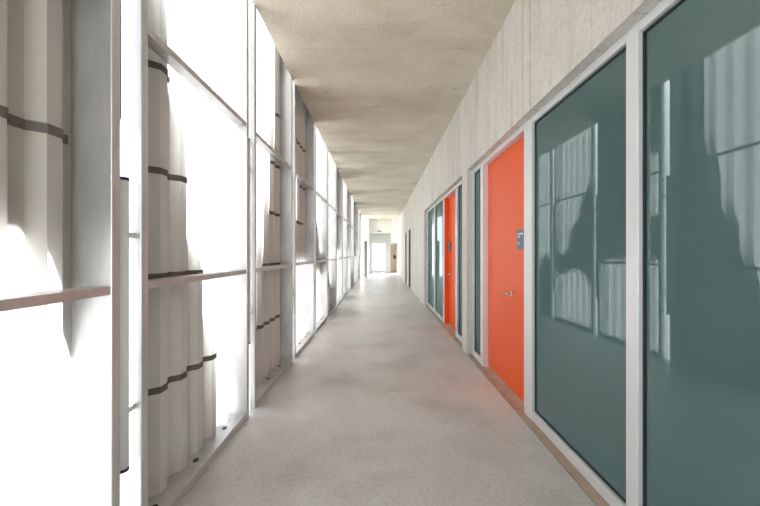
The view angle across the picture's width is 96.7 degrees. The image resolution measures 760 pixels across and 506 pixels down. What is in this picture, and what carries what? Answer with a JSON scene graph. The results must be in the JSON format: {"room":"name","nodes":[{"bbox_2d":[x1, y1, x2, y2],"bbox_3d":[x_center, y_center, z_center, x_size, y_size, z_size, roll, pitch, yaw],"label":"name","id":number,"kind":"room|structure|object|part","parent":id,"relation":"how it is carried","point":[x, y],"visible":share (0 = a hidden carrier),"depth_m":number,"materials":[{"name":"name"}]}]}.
{"room":"office corridor","nodes":[
{"label":"office corridor","id":0,"kind":"room"},
{"bbox_2d":[365,218,369,274],"bbox_3d":[-0.810,-0.400,22.224,0.180,3.499,2.549,0,0,0],"label":"wall","id":1,"kind":"structure","parent":0,"point":[367,234],"depth_m":21.15,"materials":[{"name":"white paint"}]},
{"bbox_2d":[361,222,396,271],"bbox_3d":[-0.122,-0.400,23.600,2.555,3.500,0.200,0,0,0],"label":"wall","id":2,"kind":"structure","parent":0,"point":[374,237],"depth_m":23.50,"materials":[{"name":"white paint"}]},
{"bbox_2d":[371,243,386,271],"bbox_3d":[-0.080,0.310,23.600,1.080,2.080,0.100,0,0,0],"label":"door","id":3,"kind":"structure","parent":2,"relation":"in","point":[372,270],"depth_m":23.58,"materials":[{"name":"metal"}]},
{"bbox_2d":[391,244,395,271],"bbox_3d":[0.930,0.370,23.454,0.380,1.940,0.088,0,0,0],"label":"door","id":4,"kind":"structure","parent":2,"relation":"in","point":[393,246],"depth_m":23.46,"materials":[{"name":"beige wood"}]},
{"bbox_2d":[253,0,515,221],"bbox_3d":[0.208,-2.425,9.750,2.583,0.550,27.900,0,0,0],"label":"ceiling","id":5,"kind":"structure","parent":0,"point":[381,83],"depth_m":4.02,"materials":[{"name":"concrete"}]},
{"bbox_2d":[369,220,390,232],"bbox_3d":[0.009,-1.730,22.125,1.459,0.839,0.250,0,0,0],"label":"window","id":6,"kind":"structure","parent":5,"relation":"attached to","point":[385,225],"depth_m":22.00,"materials":[{"name":"glass"}]},
{"bbox_2d":[391,219,397,243],"bbox_3d":[0.947,-1.389,22.349,0.414,1.519,2.299,0,0,0],"label":"bulkhead","id":7,"kind":"object","parent":5,"relation":"attached to","point":[394,222],"visible":0.93,"depth_m":21.20,"materials":[{"name":"white paint"}]},
{"bbox_2d":[177,272,595,505],"bbox_3d":[-0.122,1.460,10.650,2.555,0.220,29.700,0,0,0],"label":"floor","id":8,"kind":"structure","parent":0,"point":[381,406],"depth_m":2.54,"materials":[{"name":"concrete"}]},
{"bbox_2d":[0,0,119,505],"bbox_3d":[-1.177,-0.650,0.779,0.187,4.000,1.267,0,0,0],"label":"window","id":9,"kind":"structure","parent":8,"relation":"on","point":[60,59],"depth_m":1.26,"materials":[{"name":"fabric"}]},
{"bbox_3d":[-1.139,0.152,0.779,0.098,0.034,1.175,0,0,0],"label":"rail","id":10,"kind":"part","parent":9,"relation":"part of","materials":[{"name":"metal"}]},
{"bbox_3d":[-1.177,-0.650,1.390,0.185,4.000,0.046,0,0,0],"label":"post","id":11,"kind":"part","parent":9,"relation":"part of","materials":[{"name":"metal"}]},
{"bbox_2d":[120,0,248,505],"bbox_3d":[-1.177,-0.650,2.170,0.187,4.000,1.267,0,0,0],"label":"window","id":12,"kind":"structure","parent":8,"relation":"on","point":[184,124],"depth_m":2.08,"materials":[{"name":"glass"}]},
{"bbox_2d":[120,0,133,473],"bbox_3d":[-1.125,-0.600,1.492,0.053,3.100,0.090,0,0,0],"label":"tube","id":13,"kind":"object","parent":12,"relation":"attached to","point":[125,408],"visible":0.64,"depth_m":1.46,"materials":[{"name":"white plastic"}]},
{"bbox_3d":[-1.177,-0.650,1.559,0.185,4.000,0.046,0,0,0],"label":"post","id":14,"kind":"part","parent":12,"relation":"part of","materials":[{"name":"metal"}]},
{"bbox_3d":[-1.139,-1.048,2.170,0.098,0.034,1.175,0,0,0],"label":"rail","id":15,"kind":"part","parent":12,"relation":"part of","materials":[{"name":"metal"}]},
{"bbox_3d":[-1.139,0.152,2.170,0.098,0.034,1.175,0,0,0],"label":"rail","id":16,"kind":"part","parent":12,"relation":"part of","materials":[{"name":"metal"}]},
{"bbox_3d":[-1.177,1.324,2.170,0.187,0.052,1.175,0,0,0],"label":"sill plate","id":17,"kind":"part","parent":12,"relation":"part of","materials":[{"name":"metal"}]},
{"bbox_3d":[-1.177,-0.650,2.780,0.185,4.000,0.046,0,0,0],"label":"post","id":18,"kind":"part","parent":12,"relation":"part of","materials":[{"name":"metal"}]},
{"bbox_2d":[249,0,292,408],"bbox_3d":[-1.177,-0.650,3.559,0.187,4.000,1.267,0,0,0],"label":"window","id":19,"kind":"structure","parent":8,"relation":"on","point":[270,80],"depth_m":3.62,"materials":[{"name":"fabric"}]},
{"bbox_2d":[249,138,250,343],"bbox_3d":[-1.125,-0.100,2.882,0.052,1.740,0.090,0,0,0],"label":"tube","id":20,"kind":"object","parent":19,"relation":"attached to","point":[249,138],"visible":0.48,"depth_m":2.85,"materials":[{"name":"white plastic"}]},
{"bbox_3d":[-1.177,-0.650,2.949,0.185,4.000,0.046,0,0,0],"label":"post","id":21,"kind":"part","parent":19,"relation":"part of","materials":[{"name":"metal"}]},
{"bbox_3d":[-1.139,-1.048,3.559,0.098,0.034,1.175,0,0,0],"label":"rail","id":22,"kind":"part","parent":19,"relation":"part of","materials":[{"name":"metal"}]},
{"bbox_3d":[-1.139,0.152,3.559,0.098,0.034,1.175,0,0,0],"label":"rail","id":23,"kind":"part","parent":19,"relation":"part of","materials":[{"name":"metal"}]},
{"bbox_3d":[-1.177,1.324,3.559,0.187,0.052,1.175,0,0,0],"label":"sill plate","id":24,"kind":"part","parent":19,"relation":"part of","materials":[{"name":"metal"}]},
{"bbox_3d":[-1.177,-0.650,4.170,0.185,4.000,0.046,0,0,0],"label":"post","id":25,"kind":"part","parent":19,"relation":"part of","materials":[{"name":"metal"}]},
{"bbox_2d":[293,81,313,358],"bbox_3d":[-1.177,-0.650,4.949,0.187,4.000,1.267,0,0,0],"label":"window","id":26,"kind":"structure","parent":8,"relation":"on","point":[303,123],"depth_m":5.20,"materials":[{"name":"glass"}]},
{"bbox_3d":[-1.177,-0.650,4.339,0.185,4.000,0.046,0,0,0],"label":"post","id":27,"kind":"part","parent":26,"relation":"part of","materials":[{"name":"metal"}]},
{"bbox_3d":[-1.177,1.324,4.949,0.187,0.052,1.175,0,0,0],"label":"sill plate","id":28,"kind":"part","parent":26,"relation":"part of","materials":[{"name":"metal"}]},
{"bbox_3d":[-1.139,-1.048,4.949,0.098,0.034,1.175,0,0,0],"label":"rail","id":29,"kind":"part","parent":26,"relation":"part of","materials":[{"name":"metal"}]},
{"bbox_3d":[-1.139,0.152,4.949,0.098,0.034,1.175,0,0,0],"label":"rail","id":30,"kind":"part","parent":26,"relation":"part of","materials":[{"name":"metal"}]},
{"bbox_3d":[-1.177,-0.650,5.560,0.185,4.000,0.046,0,0,0],"label":"post","id":31,"kind":"part","parent":26,"relation":"part of","materials":[{"name":"metal"}]},
{"bbox_2d":[314,123,326,332],"bbox_3d":[-1.177,-0.650,6.340,0.187,4.000,1.267,0,0,0],"label":"window","id":32,"kind":"structure","parent":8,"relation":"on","point":[320,149],"depth_m":6.77,"materials":[{"name":"glass"}]},
{"bbox_3d":[-1.177,-0.650,5.729,0.185,4.000,0.046,0,0,0],"label":"post","id":33,"kind":"part","parent":32,"relation":"part of","materials":[{"name":"metal"}]},
{"bbox_3d":[-1.177,1.324,6.340,0.187,0.052,1.175,0,0,0],"label":"sill plate","id":34,"kind":"part","parent":32,"relation":"part of","materials":[{"name":"metal"}]},
{"bbox_3d":[-1.139,-1.048,6.340,0.098,0.034,1.175,0,0,0],"label":"rail","id":35,"kind":"part","parent":32,"relation":"part of","materials":[{"name":"metal"}]},
{"bbox_3d":[-1.177,-0.650,6.950,0.185,4.000,0.046,0,0,0],"label":"post","id":36,"kind":"part","parent":32,"relation":"part of","materials":[{"name":"metal"}]},
{"bbox_2d":[327,149,335,316],"bbox_3d":[-1.177,-0.650,7.729,0.187,4.000,1.267,0,0,0],"label":"window","id":37,"kind":"structure","parent":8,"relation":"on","point":[331,167],"depth_m":8.31,"materials":[{"name":"glass"}]},
{"bbox_3d":[-1.177,-0.650,7.119,0.185,4.000,0.046,0,0,0],"label":"post","id":38,"kind":"part","parent":37,"relation":"part of","materials":[{"name":"metal"}]},
{"bbox_3d":[-1.177,1.324,7.729,0.187,0.052,1.175,0,0,0],"label":"sill plate","id":39,"kind":"part","parent":37,"relation":"part of","materials":[{"name":"metal"}]},
{"bbox_3d":[-1.177,-0.650,8.340,0.185,4.000,0.046,0,0,0],"label":"post","id":40,"kind":"part","parent":37,"relation":"part of","materials":[{"name":"metal"}]},
{"bbox_2d":[336,167,341,306],"bbox_3d":[-1.177,-0.650,9.120,0.187,4.000,1.267,0,0,0],"label":"window","id":41,"kind":"structure","parent":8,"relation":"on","point":[338,176],"depth_m":9.71,"materials":[{"name":"glass"}]},
{"bbox_3d":[-1.177,-0.650,8.509,0.185,4.000,0.046,0,0,0],"label":"post","id":42,"kind":"part","parent":41,"relation":"part of","materials":[{"name":"metal"}]},
{"bbox_3d":[-1.177,-0.650,9.730,0.185,4.000,0.046,0,0,0],"label":"post","id":43,"kind":"part","parent":41,"relation":"part of","materials":[{"name":"metal"}]},
{"bbox_2d":[342,179,346,298],"bbox_3d":[-1.177,-0.650,10.509,0.187,4.000,1.267,0,0,0],"label":"window","id":44,"kind":"structure","parent":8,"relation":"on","point":[344,187],"depth_m":11.10,"materials":[{"name":"glass"}]},
{"bbox_3d":[-1.177,-0.650,9.899,0.185,4.000,0.046,0,0,0],"label":"post","id":45,"kind":"part","parent":44,"relation":"part of","materials":[{"name":"metal"}]},
{"bbox_2d":[347,188,350,292],"bbox_3d":[-1.177,-0.650,11.899,0.187,4.000,1.267,0,0,0],"label":"window","id":46,"kind":"structure","parent":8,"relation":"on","point":[348,192],"depth_m":12.49,"materials":[{"name":"glass"}]},
{"bbox_3d":[-1.177,-0.650,11.289,0.185,4.000,0.046,0,0,0],"label":"post","id":47,"kind":"part","parent":46,"relation":"part of","materials":[{"name":"metal"}]},
{"bbox_3d":[-1.177,-0.650,12.510,0.185,4.000,0.046,0,0,0],"label":"post","id":48,"kind":"part","parent":46,"relation":"part of","materials":[{"name":"metal"}]},
{"bbox_2d":[351,196,353,287],"bbox_3d":[-1.177,-0.650,13.290,0.187,4.000,1.267,0,0,0],"label":"window","id":49,"kind":"structure","parent":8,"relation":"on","point":[352,200],"depth_m":13.88,"materials":[{"name":"glass"}]},
{"bbox_2d":[354,202,355,284],"bbox_3d":[-1.177,-0.650,14.680,0.187,4.000,1.267,0,0,0],"label":"window","id":50,"kind":"structure","parent":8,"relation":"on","point":[354,202],"depth_m":15.27,"materials":[{"name":"glass"}]},
{"bbox_2d":[356,206,357,281],"bbox_3d":[-1.177,-0.650,16.070,0.187,4.000,1.267,0,0,0],"label":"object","id":51,"kind":"object","parent":8,"relation":"on","point":[356,206],"visible":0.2,"depth_m":16.66,"materials":[{"name":"metal"}]},
{"bbox_2d":[358,210,359,279],"bbox_3d":[-1.177,-0.650,17.459,0.187,4.000,1.267,0,0,0],"label":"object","id":52,"kind":"object","parent":8,"relation":"on","point":[358,210],"visible":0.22,"depth_m":18.05,"materials":[{"name":"metal"}]},
{"bbox_2d":[360,214,360,276],"bbox_3d":[-1.177,-0.650,18.849,0.187,4.000,1.267,0,0,0],"label":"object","id":53,"kind":"object","parent":8,"relation":"on","point":[360,214],"visible":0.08,"depth_m":19.44,"materials":[{"name":"metal"}]},
{"bbox_2d":[364,241,367,275],"bbox_3d":[-0.830,0.320,19.620,0.300,2.060,0.200,0,0,0],"label":"steel post","id":54,"kind":"object","parent":8,"relation":"on","point":[365,242],"visible":0.88,"depth_m":19.56,"materials":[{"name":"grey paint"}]},
{"bbox_2d":[397,0,661,354],"bbox_3d":[1.327,-0.400,9.650,0.345,3.500,27.700,0,0,0],"label":"wall","id":55,"kind":"structure","parent":0,"point":[541,46],"depth_m":3.04,"materials":[{"name":"concrete"}]},
{"bbox_2d":[405,232,406,283],"bbox_3d":[1.220,0.210,14.960,0.150,2.278,0.676,0,0,0],"label":"door","id":56,"kind":"structure","parent":55,"relation":"in","point":[405,232],"depth_m":14.62,"materials":[{"name":"grey metal"}]},
{"bbox_2d":[409,228,410,288],"bbox_3d":[1.220,0.210,13.125,0.150,2.278,0.846,0,0,0],"label":"door","id":57,"kind":"structure","parent":55,"relation":"in","point":[410,228],"depth_m":12.70,"materials":[{"name":"grey metal"}]},
{"bbox_2d":[427,205,433,311],"bbox_3d":[1.280,0.126,8.227,0.110,2.449,1.135,0,0,0],"label":"window","id":58,"kind":"structure","parent":55,"relation":"in","point":[430,213],"depth_m":8.39,"materials":[{"name":"glass"}]},
{"bbox_3d":[1.261,0.113,8.182,0.012,2.301,1.021,0,0,0],"label":"glass pane","id":59,"kind":"part","parent":58,"relation":"part of","materials":[{"name":"glass"}]},
{"bbox_2d":[434,197,442,321],"bbox_3d":[1.280,0.126,7.110,0.110,2.449,1.100,0,0,0],"label":"window","id":60,"kind":"structure","parent":55,"relation":"in","point":[438,206],"depth_m":7.25,"materials":[{"name":"glass"}]},
{"bbox_3d":[1.281,1.312,7.060,0.108,0.075,1.000,0,0,0],"label":"sill","id":61,"kind":"part","parent":60,"relation":"part of","materials":[{"name":"metal"}]},
{"bbox_2d":[443,184,458,336],"bbox_3d":[1.290,0.127,5.960,0.130,2.452,1.200,0,0,0],"label":"door","id":62,"kind":"structure","parent":55,"relation":"in","point":[451,198],"depth_m":6.19,"materials":[{"name":"wood"}]},
{"bbox_2d":[457,180,461,342],"bbox_3d":[1.280,0.126,5.061,0.110,2.449,0.598,0,0,0],"label":"window","id":63,"kind":"structure","parent":55,"relation":"in","point":[459,335],"depth_m":5.27,"materials":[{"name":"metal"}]},
{"bbox_3d":[1.281,1.312,5.081,0.108,0.075,0.558,0,0,0],"label":"sill","id":64,"kind":"part","parent":63,"relation":"part of","materials":[{"name":"metal"}]},
{"bbox_3d":[1.261,0.113,5.081,0.012,2.301,0.534,0,0,0],"label":"glass pane","id":65,"kind":"part","parent":63,"relation":"part of","materials":[{"name":"glass"}]},
{"bbox_2d":[472,164,479,361],"bbox_3d":[1.280,0.126,4.303,0.110,2.449,0.365,0,0,0],"label":"window","id":66,"kind":"structure","parent":55,"relation":"in","point":[476,171],"depth_m":4.39,"materials":[{"name":"glass"}]},
{"bbox_3d":[1.281,1.312,4.282,0.108,0.075,0.325,0,0,0],"label":"sill","id":67,"kind":"part","parent":66,"relation":"part of","materials":[{"name":"metal"}]},
{"bbox_3d":[1.261,0.113,4.282,0.012,2.301,0.301,0,0,0],"label":"glass pane","id":68,"kind":"part","parent":66,"relation":"part of","materials":[{"name":"glass"}]},
{"bbox_2d":[480,117,534,419],"bbox_3d":[1.290,0.127,3.422,0.130,2.452,1.396,0,0,0],"label":"door","id":69,"kind":"structure","parent":55,"relation":"in","point":[507,175],"depth_m":3.33,"materials":[{"name":"wood"}]},
{"bbox_2d":[425,305,609,505],"bbox_3d":[1.331,1.462,9.650,0.337,0.216,27.700,0,0,0],"label":"trim","id":70,"kind":"structure","parent":55,"relation":"attached to","point":[515,402],"depth_m":2.71,"materials":[{"name":"brown wood"}]},
{"bbox_2d":[532,33,625,505],"bbox_3d":[1.281,0.126,2.204,0.108,2.449,1.040,0,0,0],"label":"window","id":71,"kind":"structure","parent":55,"relation":"in","point":[580,133],"depth_m":2.07,"materials":[{"name":"glass"}]},
{"bbox_3d":[1.281,1.312,2.204,0.108,0.075,1.040,0,0,0],"label":"sill","id":72,"kind":"part","parent":71,"relation":"part of","materials":[{"name":"metal"}]},
{"bbox_2d":[626,0,759,505],"bbox_3d":[1.280,0.126,1.060,0.110,2.449,1.249,0,0,0],"label":"window","id":73,"kind":"structure","parent":55,"relation":"in","point":[693,66],"depth_m":1.36,"materials":[{"name":"glass"}]},
{"label":"outside","id":74,"kind":"structure","parent":0,"visible":0},
{"bbox_2d":[373,261,384,269],"bbox_3d":[-7.500,1.850,20.000,75.000,0.200,100.000,0,0,0],"label":"ground","id":75,"kind":"structure","parent":74,"point":[375,263],"depth_m":47.30,"materials":[{"name":"white"}]}
]}

